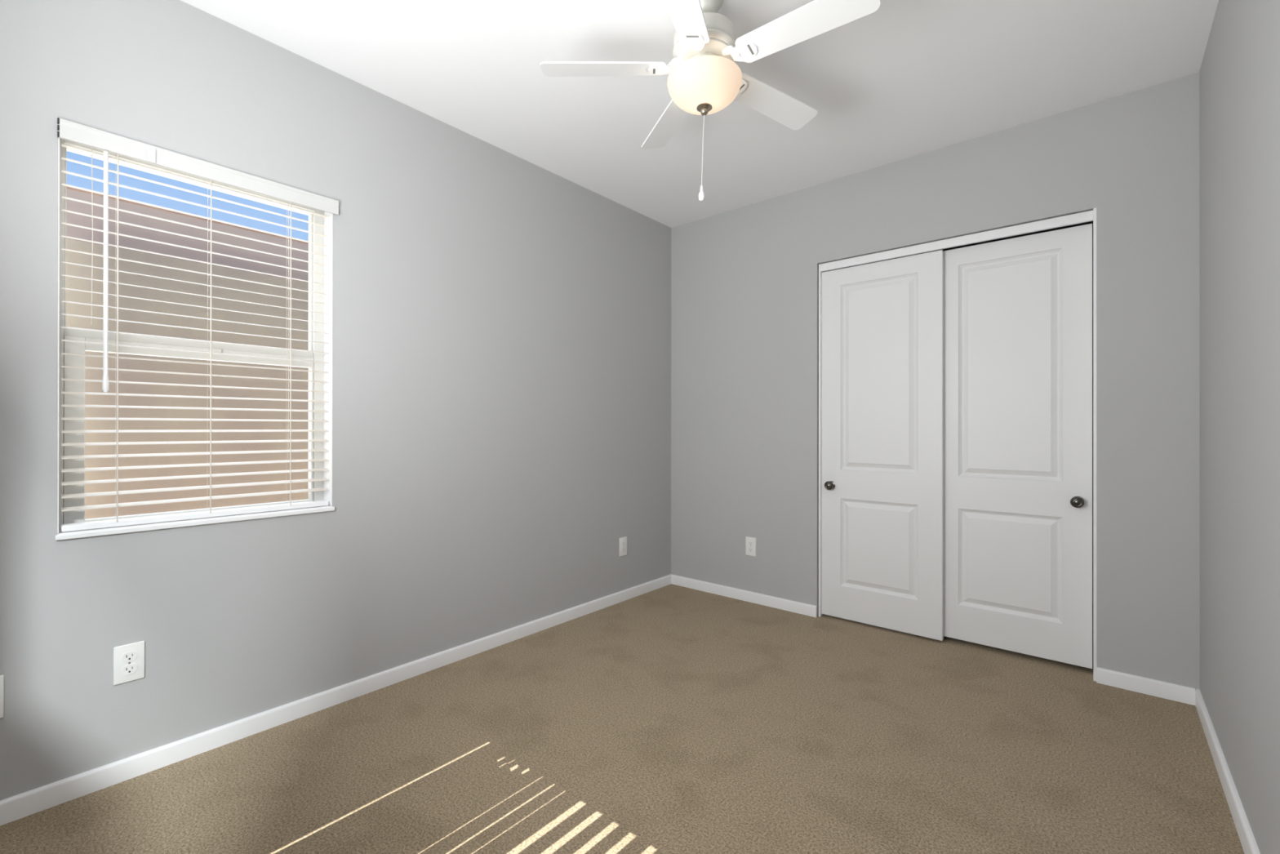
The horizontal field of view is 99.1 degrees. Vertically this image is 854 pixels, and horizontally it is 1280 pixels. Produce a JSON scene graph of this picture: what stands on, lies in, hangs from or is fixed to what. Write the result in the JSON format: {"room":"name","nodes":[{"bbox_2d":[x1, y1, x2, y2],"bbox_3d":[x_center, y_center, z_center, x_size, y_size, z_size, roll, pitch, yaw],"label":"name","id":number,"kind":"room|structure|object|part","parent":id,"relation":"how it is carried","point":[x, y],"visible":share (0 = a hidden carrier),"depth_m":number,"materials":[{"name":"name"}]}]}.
{"room":"empty bedroom","nodes":[
{"label":"empty bedroom","id":0,"kind":"room"},
{"bbox_2d":[0,0,671,799],"bbox_3d":[-0.891,-0.151,2.557,0.140,2.440,3.250,0,0,40],"label":"wall","id":1,"kind":"structure","parent":0,"point":[501,322],"depth_m":2.15,"materials":[{"name":"grey paint"}]},
{"bbox_2d":[0,675,4,717],"bbox_3d":[-1.737,0.725,1.445,0.008,0.114,0.070,0,0,40],"label":"wall outlet","id":2,"kind":"object","parent":1,"relation":"attached to","point":[2,677],"visible":1,"depth_m":1.47,"materials":[{"name":"white plastic"}]},
{"bbox_2d":[113,640,144,684],"bbox_3d":[-1.554,0.717,1.661,0.008,0.114,0.070,0,0,40],"label":"wall outlet","id":3,"kind":"object","parent":1,"relation":"attached to","point":[128,659],"visible":1,"depth_m":1.66,"materials":[{"name":"white plastic"}]},
{"bbox_2d":[121,663,137,675],"bbox_3d":[-1.552,0.737,1.659,0.002,0.028,0.034,0,0,40],"label":"socket","id":4,"kind":"object","parent":3,"relation":"attached to","point":[126,668],"depth_m":1.66,"materials":[{"name":"white plastic"}]},
{"bbox_2d":[121,650,137,662],"bbox_3d":[-1.552,0.698,1.659,0.002,0.028,0.034,0,0,40],"label":"socket","id":5,"kind":"object","parent":3,"relation":"attached to","point":[126,655],"depth_m":1.66,"materials":[{"name":"white plastic"}]},
{"bbox_2d":[54,124,334,540],"bbox_3d":[-1.467,-0.274,1.869,0.149,1.191,0.736,0,0,40],"label":"window","id":6,"kind":"structure","parent":1,"relation":"in","point":[76,516],"depth_m":1.83,"materials":[{"name":"white plastic"}]},
{"bbox_3d":[-1.503,0.017,1.884,0.034,0.575,0.671,0,0,40],"label":"sash","id":7,"kind":"part","parent":6,"relation":"part of","materials":[{"name":"white plastic"}]},
{"bbox_3d":[-1.509,-0.556,1.891,0.036,0.572,0.673,0,0,40],"label":"sash","id":8,"kind":"part","parent":6,"relation":"part of","materials":[{"name":"white plastic"}]},
{"bbox_3d":[-1.446,0.313,1.850,0.092,0.018,0.736,0,0,40],"label":"sill","id":9,"kind":"part","parent":6,"relation":"part of","materials":[{"name":"white paint"}]},
{"bbox_2d":[57,117,338,532],"bbox_3d":[-1.427,-0.286,1.843,0.081,1.176,0.744,0,0,40],"label":"window blind","id":10,"kind":"object","parent":6,"relation":"attached to","point":[69,131],"visible":1,"depth_m":1.79,"materials":[{"name":"white paint"}]},
{"bbox_3d":[-1.649,-0.574,1.643,0.002,0.533,0.004,0,0,40],"label":"lift cord","id":11,"kind":"part","parent":10,"relation":"part of","materials":[{"name":"white fabric"}]},
{"bbox_3d":[-1.578,-0.458,1.613,0.013,0.710,0.013,0,0,-27],"label":"wand rod","id":12,"kind":"part","parent":10,"relation":"part of","materials":[{"name":"white paint"}]},
{"bbox_3d":[-1.595,-0.277,1.664,0.045,1.128,0.003,0,0,40],"label":"ladder cord","id":13,"kind":"part","parent":10,"relation":"part of","materials":[{"name":"white fabric"}]},
{"bbox_3d":[-1.442,0.293,1.845,0.040,0.018,0.708,0,0,40],"label":"rail","id":14,"kind":"part","parent":10,"relation":"part of","materials":[{"name":"white paint"}]},
{"bbox_3d":[-1.449,-0.277,1.837,0.045,1.128,0.003,0,0,40],"label":"ladder cord","id":15,"kind":"part","parent":10,"relation":"part of","materials":[{"name":"white fabric"}]},
{"bbox_3d":[-1.312,-0.361,2.039,0.002,0.958,0.004,0,0,40],"label":"lift cord","id":16,"kind":"part","parent":10,"relation":"part of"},
{"bbox_3d":[-1.297,-0.276,2.016,0.045,1.128,0.003,0,0,40],"label":"ladder cord","id":17,"kind":"part","parent":10,"relation":"part of","materials":[{"name":"white fabric"}]},
{"bbox_2d":[0,573,671,825],"bbox_3d":[-0.834,1.038,2.505,0.013,0.062,3.250,0,0,40],"label":"baseboard","id":18,"kind":"structure","parent":1,"relation":"attached to","point":[31,802],"depth_m":1.92,"materials":[{"name":"white paint"}]},
{"bbox_2d":[619,536,626,556],"bbox_3d":[-0.102,0.738,3.371,0.008,0.114,0.070,0,0,40],"label":"wall outlet","id":19,"kind":"object","parent":1,"relation":"attached to","point":[623,540],"visible":1,"depth_m":3.37,"materials":[{"name":"white plastic"}]},
{"bbox_2d":[0,583,1244,853],"bbox_3d":[0.374,1.129,1.972,2.826,0.120,4.280,0,0,40],"label":"floor","id":20,"kind":"structure","parent":0,"point":[671,718],"depth_m":1.73,"materials":[{"name":"brown carpet"}]},
{"bbox_2d":[180,0,1218,227],"bbox_3d":[0.377,-1.431,1.975,2.826,0.120,4.280,0,0,40],"label":"ceiling","id":21,"kind":"structure","parent":0,"point":[903,79],"depth_m":2.09,"materials":[{"name":"paint"}]},
{"bbox_2d":[539,0,880,200],"bbox_3d":[0.236,-1.048,1.738,0.986,0.646,1.014,0,0,40],"label":"ceiling fan","id":22,"kind":"object","parent":21,"relation":"hanging from","point":[704,78],"visible":1,"depth_m":1.69,"materials":[{"name":"wood"}]},
{"bbox_3d":[-0.117,-1.151,1.756,0.398,0.030,0.107,0,0,1],"label":"blade","id":23,"kind":"part","parent":22,"relation":"part of","materials":[{"name":"white wood"}]},
{"bbox_3d":[0.110,-1.150,2.062,0.107,0.030,0.398,0,0,-17],"label":"blade","id":24,"kind":"part","parent":22,"relation":"part of","materials":[{"name":"white wood"}]},
{"bbox_3d":[0.103,-1.151,1.445,0.107,0.030,0.398,0,0,19],"label":"blade","id":25,"kind":"part","parent":22,"relation":"part of","materials":[{"name":"white wood"}]},
{"bbox_3d":[0.202,-0.889,1.752,0.012,0.232,0.003,0,0,0],"label":"chain","id":26,"kind":"part","parent":22,"relation":"part of","materials":[{"name":"metal"}]},
{"bbox_3d":[0.207,-1.071,1.752,0.239,0.087,0.239,0,0,40],"label":"lamp shade","id":27,"kind":"part","parent":22,"relation":"part of","materials":[{"name":"beige glass"}]},
{"bbox_3d":[0.471,-1.150,1.940,0.398,0.030,0.107,0,0,-35],"label":"blade","id":28,"kind":"part","parent":22,"relation":"part of","materials":[{"name":"white wood"}]},
{"bbox_3d":[0.467,-1.150,1.559,0.398,0.030,0.107,0,0,37],"label":"blade","id":29,"kind":"part","parent":22,"relation":"part of","materials":[{"name":"white wood"}]},
{"bbox_2d":[671,71,1199,688],"bbox_3d":[1.223,-0.148,2.972,2.826,2.440,0.120,0,0,40],"label":"wall","id":30,"kind":"structure","parent":0,"point":[744,280],"depth_m":2.60,"materials":[{"name":"grey paint"}]},
{"bbox_2d":[671,574,817,617],"bbox_3d":[0.606,1.041,3.406,1.019,0.062,0.013,0,0,40],"label":"baseboard","id":31,"kind":"structure","parent":30,"relation":"attached to","point":[799,607],"depth_m":3.35,"materials":[{"name":"white paint"}]},
{"bbox_2d":[745,536,755,556],"bbox_3d":[0.679,0.733,3.348,0.070,0.114,0.008,0,0,40],"label":"wall outlet","id":32,"kind":"object","parent":30,"relation":"attached to","point":[750,541],"visible":1,"depth_m":3.34,"materials":[{"name":"white plastic"}]},
{"bbox_2d":[747,546,753,551],"bbox_3d":[0.678,0.752,3.346,0.034,0.028,0.002,0,0,40],"label":"socket","id":33,"kind":"object","parent":32,"relation":"attached to","point":[749,548],"depth_m":3.34,"materials":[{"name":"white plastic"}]},
{"bbox_2d":[747,541,753,546],"bbox_3d":[0.678,0.713,3.346,0.034,0.028,0.002,0,0,40],"label":"socket","id":34,"kind":"object","parent":32,"relation":"attached to","point":[749,543],"depth_m":3.34,"materials":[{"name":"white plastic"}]},
{"bbox_2d":[818,263,826,617],"bbox_3d":[1.048,0.076,3.125,0.011,1.992,0.108,0,0,40],"label":"trim","id":35,"kind":"structure","parent":30,"relation":"attached to","point":[820,614],"depth_m":3.08,"materials":[{"name":"white paint"}]},
{"bbox_2d":[822,249,943,640],"bbox_3d":[1.259,0.090,2.894,0.610,1.934,0.083,0,0,40],"label":"door","id":36,"kind":"structure","parent":30,"relation":"in","point":[882,322],"depth_m":2.88,"materials":[{"name":"white paint"}]},
{"bbox_3d":[1.056,0.326,3.042,0.049,0.049,0.048,0,0,40],"label":"knob","id":37,"kind":"part","parent":36,"relation":"part of","materials":[{"name":"brown metal"}]},
{"bbox_2d":[820,210,1093,271],"bbox_3d":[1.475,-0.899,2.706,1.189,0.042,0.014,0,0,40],"label":"trim","id":38,"kind":"structure","parent":30,"relation":"attached to","point":[1082,217],"depth_m":2.62,"materials":[{"name":"white paint"}]},
{"bbox_2d":[943,223,1092,668],"bbox_3d":[1.722,0.083,2.556,0.610,1.928,0.083,0,0,40],"label":"door","id":39,"kind":"structure","parent":30,"relation":"in","point":[1018,311],"depth_m":2.53,"materials":[{"name":"white paint"}]},
{"bbox_3d":[1.904,0.327,2.377,0.049,0.049,0.048,0,0,40],"label":"knob","id":40,"kind":"part","parent":39,"relation":"part of","materials":[{"name":"brown metal"}]},
{"bbox_2d":[1093,207,1097,680],"bbox_3d":[1.957,0.073,2.348,0.011,1.996,0.118,0,0,40],"label":"trim","id":41,"kind":"structure","parent":30,"relation":"attached to","point":[1095,466],"depth_m":2.30,"materials":[{"name":"white paint"}]},
{"bbox_2d":[1097,666,1195,705],"bbox_3d":[2.029,1.040,2.199,0.291,0.062,0.013,0,0,40],"label":"baseboard","id":42,"kind":"structure","parent":30,"relation":"attached to","point":[1162,689],"depth_m":2.19,"materials":[{"name":"white paint"}]},
{"bbox_2d":[829,221,1093,630],"bbox_3d":[1.768,-0.148,3.034,1.796,2.440,0.680,0,0,40],"label":"door frame","id":43,"kind":"structure","parent":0,"point":[1090,222],"depth_m":2.90,"materials":[{"name":"white wood"}]},
{"bbox_2d":[1199,0,1279,853],"bbox_3d":[1.112,-0.151,0.765,0.140,2.440,3.390,0,0,40],"label":"wall","id":44,"kind":"structure","parent":0,"point":[1239,73],"depth_m":1.48,"materials":[{"name":"grey paint"}]},
{"bbox_2d":[1195,688,1260,853],"bbox_3d":[1.098,1.038,0.866,0.013,0.062,3.250,0,0,40],"label":"baseboard","id":45,"kind":"structure","parent":44,"relation":"attached to","point":[1247,840],"depth_m":1.57,"materials":[{"name":"white paint"}]},
{"label":"outside","id":46,"kind":"structure","parent":0,"visible":0},
{"bbox_3d":[-6.473,1.429,6.798,13.859,0.120,24.000,0,0,40],"label":"ground","id":47,"kind":"structure","parent":46,"visible":0},
{"bbox_2d":[66,186,308,519],"bbox_3d":[-4.512,-0.118,5.137,3.000,2.975,18.000,0,0,40],"label":"neighbouring house","id":48,"kind":"structure","parent":47,"relation":"on","point":[75,270],"depth_m":4.10,"materials":[{"name":"beige paint"}]}
]}

